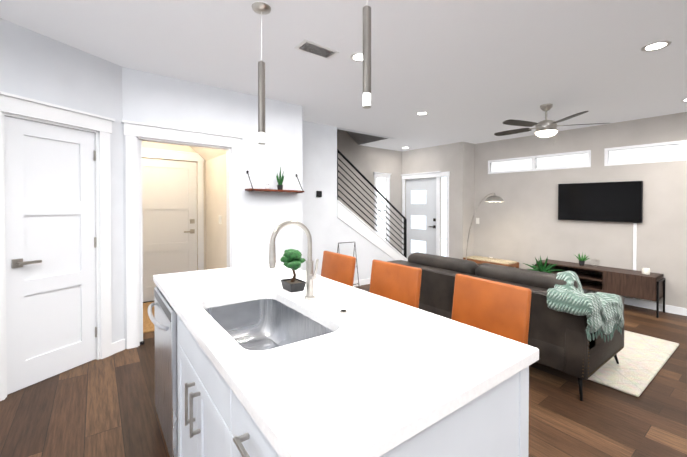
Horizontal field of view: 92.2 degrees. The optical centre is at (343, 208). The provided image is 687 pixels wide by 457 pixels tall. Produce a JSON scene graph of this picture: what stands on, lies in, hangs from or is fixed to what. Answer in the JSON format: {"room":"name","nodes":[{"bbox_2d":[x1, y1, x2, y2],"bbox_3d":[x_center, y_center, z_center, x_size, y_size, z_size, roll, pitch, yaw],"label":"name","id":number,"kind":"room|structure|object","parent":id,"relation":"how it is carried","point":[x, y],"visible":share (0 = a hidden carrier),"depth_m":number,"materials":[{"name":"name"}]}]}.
{"room":"open-plan kitchen","nodes":[
{"label":"open-plan kitchen","id":0,"kind":"room"},
{"bbox_2d":[0,18,123,342],"bbox_3d":[-2.533,0.007,2.224,0.120,2.711,2.050,0,1,21],"label":"wall","id":1,"kind":"structure","parent":0,"point":[37,66],"depth_m":2.80,"materials":[{"name":"white paint"}]},
{"bbox_2d":[4,116,96,394],"bbox_3d":[-2.313,0.341,2.655,0.091,2.015,0.616,0,1,21],"label":"pantry door","id":2,"kind":"structure","parent":1,"relation":"in","point":[51,246],"depth_m":2.62,"materials":[{"name":"white wood"}]},
{"bbox_2d":[0,91,124,400],"bbox_3d":[-2.470,0.273,2.203,1.746,2.180,1.098,0,1,-37],"label":"trim","id":3,"kind":"structure","parent":1,"relation":"attached to","point":[30,109],"depth_m":2.93,"materials":[{"name":"white wood"}]},
{"bbox_2d":[142,141,226,270],"bbox_3d":[-1.703,0.004,3.613,1.110,2.711,0.004,0,1,-37],"label":"wall","id":4,"kind":"structure","parent":0,"point":[215,231],"depth_m":3.76,"materials":[{"name":"white paint"}]},
{"bbox_2d":[142,158,196,302],"bbox_3d":[-2.564,0.313,4.815,0.802,2.045,0.104,0,1,-37],"label":"hall door","id":5,"kind":"structure","parent":4,"relation":"in","point":[169,211],"depth_m":4.83,"materials":[{"name":"white wood"}]},
{"bbox_2d":[142,147,203,270],"bbox_3d":[-2.567,0.246,4.764,1.105,2.180,0.042,0,1,-37],"label":"door frame","id":6,"kind":"structure","parent":4,"relation":"attached to","point":[171,155],"depth_m":5.03,"materials":[{"name":"white wood"}]},
{"bbox_2d":[190,146,225,160],"bbox_3d":[-2.140,-0.938,4.186,1.110,0.463,1.460,0,1,-37],"label":"ceiling","id":7,"kind":"structure","parent":0,"point":[205,154],"depth_m":4.72,"materials":[{"name":"white paint"}]},
{"bbox_2d":[122,67,302,348],"bbox_3d":[-1.559,0.004,4.062,1.960,2.721,0.790,0,1,-37],"label":"wall","id":8,"kind":"structure","parent":0,"point":[152,98],"depth_m":3.90,"materials":[{"name":"white paint"}]},
{"bbox_2d":[121,120,242,348],"bbox_3d":[-1.349,0.265,3.777,1.970,2.205,0.162,0,1,-37],"label":"trim","id":9,"kind":"structure","parent":8,"relation":"attached to","point":[136,134],"depth_m":3.27,"materials":[{"name":"white wood"}]},
{"bbox_2d":[245,171,303,192],"bbox_3d":[-0.821,-0.316,4.016,0.710,0.254,0.163,0,1,-37],"label":"wall shelf","id":10,"kind":"object","parent":8,"relation":"attached to","point":[275,190],"visible":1,"depth_m":3.94,"materials":[{"name":"brown wood"}]},
{"bbox_2d":[276,166,283,189],"bbox_3d":[-0.776,-0.369,4.051,0.115,0.290,0.071,0,1,-37],"label":"snake plant","id":11,"kind":"object","parent":10,"relation":"on","point":[280,179],"visible":0.9,"depth_m":4.04,"materials":[{"name":"green plant"}]},
{"bbox_2d":[0,284,686,456],"bbox_3d":[0.291,1.416,3.057,11.500,0.262,10.500,0,1,-37],"label":"floor","id":12,"kind":"structure","parent":0,"point":[105,407],"depth_m":2.25,"materials":[{"name":"brown wood"}]},
{"bbox_2d":[143,302,154,332],"bbox_3d":[-2.193,1.335,4.281,1.010,0.031,1.200,0,1,-37],"label":"mat","id":13,"kind":"object","parent":12,"relation":"on","point":[148,325],"depth_m":3.91,"materials":[{"name":"beige fabric"}]},
{"bbox_2d":[321,251,355,286],"bbox_3d":[-0.220,0.880,2.593,0.498,1.017,0.466,0,1,-37],"label":"stool","id":14,"kind":"object","parent":12,"relation":"on","point":[338,267],"visible":0.23,"depth_m":2.65,"materials":[{"name":"orange leather"}]},
{"bbox_2d":[148,282,528,456],"bbox_3d":[-0.348,0.960,1.665,0.965,0.889,2.014,0,1,-37],"label":"kitchen island","id":15,"kind":"object","parent":12,"relation":"on","point":[200,415],"depth_m":1.11,"materials":[{"name":"paint"}]},
{"bbox_2d":[153,262,538,456],"bbox_3d":[-0.303,0.491,1.697,0.930,0.066,2.050,0,1,-37],"label":"island countertop","id":16,"kind":"structure","parent":15,"relation":"on","point":[345,371],"depth_m":1.07,"materials":[{"name":"white stone"}]},
{"bbox_2d":[280,249,305,291],"bbox_3d":[-0.292,0.353,1.910,0.138,0.233,0.215,0,1,-37],"label":"bonsai","id":17,"kind":"object","parent":16,"relation":"on","point":[292,259],"visible":1,"depth_m":1.87,"materials":[{"name":"plant"}]},
{"bbox_2d":[269,220,318,299],"bbox_3d":[-0.240,0.267,1.646,0.254,0.413,0.109,0,1,-37],"label":"faucet","id":18,"kind":"object","parent":16,"relation":"on","point":[311,276],"visible":1,"depth_m":1.70,"materials":[{"name":"silver metal"}]},
{"bbox_2d":[337,242,359,288],"bbox_3d":[0.053,0.957,5.372,0.352,0.811,0.250,0,1,-37],"label":"rack","id":19,"kind":"object","parent":12,"relation":"on","point":[353,256],"visible":0.38,"depth_m":5.41,"materials":[{"name":"black metal"}]},
{"bbox_2d":[340,131,387,201],"bbox_3d":[-0.120,-1.003,6.185,3.140,4.743,0.900,0,1,-37],"label":"flight","id":20,"kind":"object","parent":12,"relation":"on","point":[359,138],"depth_m":6.77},
{"bbox_2d":[369,260,421,308],"bbox_3d":[0.188,0.890,2.149,0.498,1.017,0.466,0,1,-37],"label":"stool","id":21,"kind":"object","parent":12,"relation":"on","point":[400,283],"visible":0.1,"depth_m":2.23,"materials":[{"name":"orange leather"}]},
{"bbox_2d":[466,193,503,259],"bbox_3d":[2.499,0.557,6.056,0.300,1.653,0.850,0,1,-37],"label":"lamp","id":22,"kind":"object","parent":12,"relation":"on","point":[494,198],"visible":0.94,"depth_m":5.79,"materials":[{"name":"silver metal"}]},
{"bbox_2d":[463,256,518,267],"bbox_3d":[2.794,1.178,6.302,0.400,0.426,0.900,0,1,-37],"label":"bench","id":23,"kind":"object","parent":12,"relation":"on","point":[481,260],"visible":0.56,"depth_m":6.15,"materials":[{"name":"brown wood"}]},
{"bbox_2d":[451,274,531,344],"bbox_3d":[0.613,0.900,1.681,0.505,1.017,0.473,0,1,-37],"label":"stool","id":24,"kind":"object","parent":12,"relation":"on","point":[498,308],"visible":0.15,"depth_m":1.74,"materials":[{"name":"orange leather"}]},
{"bbox_2d":[387,252,623,400],"bbox_3d":[1.505,0.957,3.421,1.014,0.893,2.084,0,1,-37],"label":"sofa","id":25,"kind":"object","parent":12,"relation":"on","point":[575,330],"visible":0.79,"depth_m":2.62,"materials":[{"name":"fabric"}]},
{"bbox_2d":[547,271,623,341],"bbox_3d":[1.951,0.786,2.683,0.847,0.541,0.384,0,1,-37],"label":"throw","id":26,"kind":"object","parent":25,"relation":"on","point":[573,315],"depth_m":2.49,"materials":[{"name":"green fabric"}]},
{"bbox_2d":[523,256,564,272],"bbox_3d":[3.177,1.074,5.252,0.560,0.655,0.486,0,1,-37],"label":"floor plant","id":27,"kind":"object","parent":12,"relation":"on","point":[541,268],"visible":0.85,"depth_m":5.18,"materials":[{"name":"green plant"}]},
{"bbox_2d":[535,259,664,317],"bbox_3d":[3.787,1.151,4.997,0.434,0.536,1.504,0,1,-37],"label":"console","id":28,"kind":"object","parent":12,"relation":"on","point":[630,283],"visible":0.83,"depth_m":4.62,"materials":[{"name":"brown wood"}]},
{"bbox_2d":[575,253,589,265],"bbox_3d":[3.691,0.785,5.133,0.194,0.206,0.216,0,1,-37],"label":"potted plant","id":29,"kind":"object","parent":28,"relation":"on","point":[582,259],"visible":1,"depth_m":5.11,"materials":[{"name":"plant"}]},
{"bbox_2d":[590,258,599,266],"bbox_3d":[3.799,0.820,4.990,0.126,0.141,0.120,0,1,-37],"label":"orb","id":30,"kind":"object","parent":28,"relation":"on","point":[595,262],"visible":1,"depth_m":4.98,"materials":[{"name":"silver metal"}]},
{"bbox_2d":[642,268,649,274],"bbox_3d":[4.131,0.860,4.514,0.086,0.081,0.086,0,1,-37],"label":"candle jar","id":31,"kind":"object","parent":28,"relation":"on","point":[646,271],"visible":1,"depth_m":4.49,"materials":[{"name":"white ceramic"}]},
{"bbox_2d":[588,330,678,396],"bbox_3d":[2.114,1.388,3.909,1.600,0.058,2.420,0,1,-37],"label":"rug","id":32,"kind":"object","parent":12,"relation":"on","point":[642,359],"visible":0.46,"depth_m":2.94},
{"bbox_2d":[0,0,686,151],"bbox_3d":[0.280,-1.448,1.876,10.100,0.464,8.670,0,1,-37],"label":"ceiling","id":33,"kind":"structure","parent":0,"point":[475,71],"depth_m":2.81,"materials":[{"name":"grey paint"}]},
{"bbox_2d":[252,2,270,144],"bbox_3d":[-0.539,-0.870,2.175,0.124,0.894,0.124,0,1,-37],"label":"pendant light","id":34,"kind":"object","parent":33,"relation":"hanging from","point":[261,8],"visible":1,"depth_m":2.16,"materials":[{"name":"silver metal"}]},
{"bbox_2d":[294,39,338,59],"bbox_3d":[-0.221,-1.311,2.746,0.340,0.018,0.180,0,1,-37],"label":"ceiling vent","id":35,"kind":"object","parent":33,"relation":"in","point":[315,49],"visible":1,"depth_m":2.73,"materials":[{"name":"white plastic"}]},
{"bbox_2d":[350,52,362,61],"bbox_3d":[0.147,-1.312,2.872,0.176,0.008,0.176,0,1,-37],"label":"recessed light","id":36,"kind":"object","parent":33,"relation":"in","point":[357,57],"visible":0.56,"depth_m":2.87,"materials":[{"name":"white plastic"}]},
{"bbox_2d":[363,5,370,108],"bbox_3d":[0.127,-0.925,1.786,0.124,0.759,0.124,0,1,-37],"label":"pendant light","id":37,"kind":"object","parent":33,"relation":"hanging from","point":[366,56],"visible":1,"depth_m":1.77,"materials":[{"name":"silver metal"}]},
{"bbox_2d":[416,111,428,114],"bbox_3d":[1.095,-1.317,4.593,0.176,0.008,0.176,0,1,-37],"label":"recessed light","id":38,"kind":"object","parent":33,"relation":"in","point":[422,113],"visible":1,"depth_m":4.59,"materials":[{"name":"white plastic"}]},
{"bbox_2d":[494,104,607,144],"bbox_3d":[2.520,-1.037,4.211,1.283,0.521,1.226,0,1,-37],"label":"ceiling fan","id":39,"kind":"object","parent":33,"relation":"hanging from","point":[545,128],"visible":1,"depth_m":4.08,"materials":[{"name":"silver metal"}]},
{"bbox_2d":[641,40,670,51],"bbox_3d":[2.467,-1.279,2.610,0.176,0.008,0.176,0,1,-37],"label":"recessed light","id":40,"kind":"object","parent":33,"relation":"in","point":[655,46],"visible":1,"depth_m":2.61,"materials":[{"name":"white plastic"}]},
{"bbox_2d":[302,121,394,280],"bbox_3d":[0.130,-1.243,5.733,3.240,5.233,0.120,0,1,-37],"label":"wall","id":41,"kind":"structure","parent":0,"point":[327,227],"depth_m":5.46,"materials":[{"name":"white paint"}]},
{"bbox_2d":[316,191,321,196],"bbox_3d":[-0.388,-0.226,5.266,0.100,0.101,0.022,0,1,-37],"label":"light switch","id":42,"kind":"object","parent":41,"relation":"attached to","point":[318,193],"visible":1,"depth_m":5.25,"materials":[{"name":"black plastic"}]},
{"bbox_2d":[337,200,407,286],"bbox_3d":[0.230,0.614,5.817,3.000,1.517,0.165,0,1,-37],"label":"trim","id":43,"kind":"structure","parent":41,"relation":"attached to","point":[350,218],"depth_m":5.84,"materials":[{"name":"white wood"}]},
{"bbox_2d":[337,149,406,257],"bbox_3d":[0.552,0.055,6.049,1.720,2.128,0.040,0,1,-37],"label":"stair railing","id":44,"kind":"object","parent":43,"relation":"on","point":[393,207],"visible":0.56,"depth_m":6.02,"materials":[{"name":"black metal"}]},
{"bbox_2d":[373,147,401,252],"bbox_3d":[1.039,-1.251,7.688,1.040,5.212,0.120,0,1,-37],"label":"wall","id":45,"kind":"structure","parent":0,"point":[387,161],"depth_m":7.71,"materials":[{"name":"beige paint"}]},
{"bbox_2d":[373,172,391,243],"bbox_3d":[0.868,0.056,7.504,0.530,1.710,0.110,0,1,-37],"label":"window","id":46,"kind":"structure","parent":45,"relation":"in","point":[381,185],"depth_m":7.56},
{"bbox_2d":[402,142,474,258],"bbox_3d":[2.099,0.015,7.395,0.530,2.718,1.640,0,1,-37],"label":"wall","id":47,"kind":"structure","parent":0,"point":[457,160],"depth_m":6.76,"materials":[{"name":"beige paint"}]},
{"bbox_2d":[406,178,435,258],"bbox_3d":[1.744,0.341,7.463,0.101,2.022,0.902,0,1,-37],"label":"front door","id":48,"kind":"structure","parent":47,"relation":"in","point":[421,212],"depth_m":7.46,"materials":[{"name":"white wood"}]},
{"bbox_2d":[402,171,449,256],"bbox_3d":[2.037,0.290,7.345,0.452,2.168,1.659,0,1,-37],"label":"door frame","id":49,"kind":"structure","parent":47,"relation":"attached to","point":[437,174],"depth_m":7.05,"materials":[{"name":"white wood"}]},
{"bbox_2d":[441,177,446,256],"bbox_3d":[2.141,0.295,6.979,0.025,1.912,0.180,0,1,-37],"label":"sidelight window","id":50,"kind":"structure","parent":47,"relation":"in","point":[443,210],"depth_m":7.00,"materials":[{"name":"white glass"}]},
{"bbox_2d":[474,112,686,307],"bbox_3d":[4.771,0.083,4.168,0.120,2.755,6.730,0,1,-37],"label":"wall","id":51,"kind":"structure","parent":0,"point":[521,224],"depth_m":5.23,"materials":[{"name":"beige paint"}]},
{"bbox_2d":[488,140,686,315],"bbox_3d":[4.746,0.268,4.151,0.084,2.382,6.730,0,1,-37],"label":"trim","id":52,"kind":"structure","parent":51,"relation":"attached to","point":[652,305],"depth_m":4.80,"materials":[{"name":"white wood"}]},
{"bbox_2d":[558,181,642,222],"bbox_3d":[3.939,-0.098,5.130,0.056,0.609,1.070,0,1,-37],"label":"wall-mounted tv","id":53,"kind":"object","parent":51,"relation":"attached to","point":[622,201],"visible":0.98,"depth_m":5.05,"materials":[{"name":"black plastic"}]}
]}

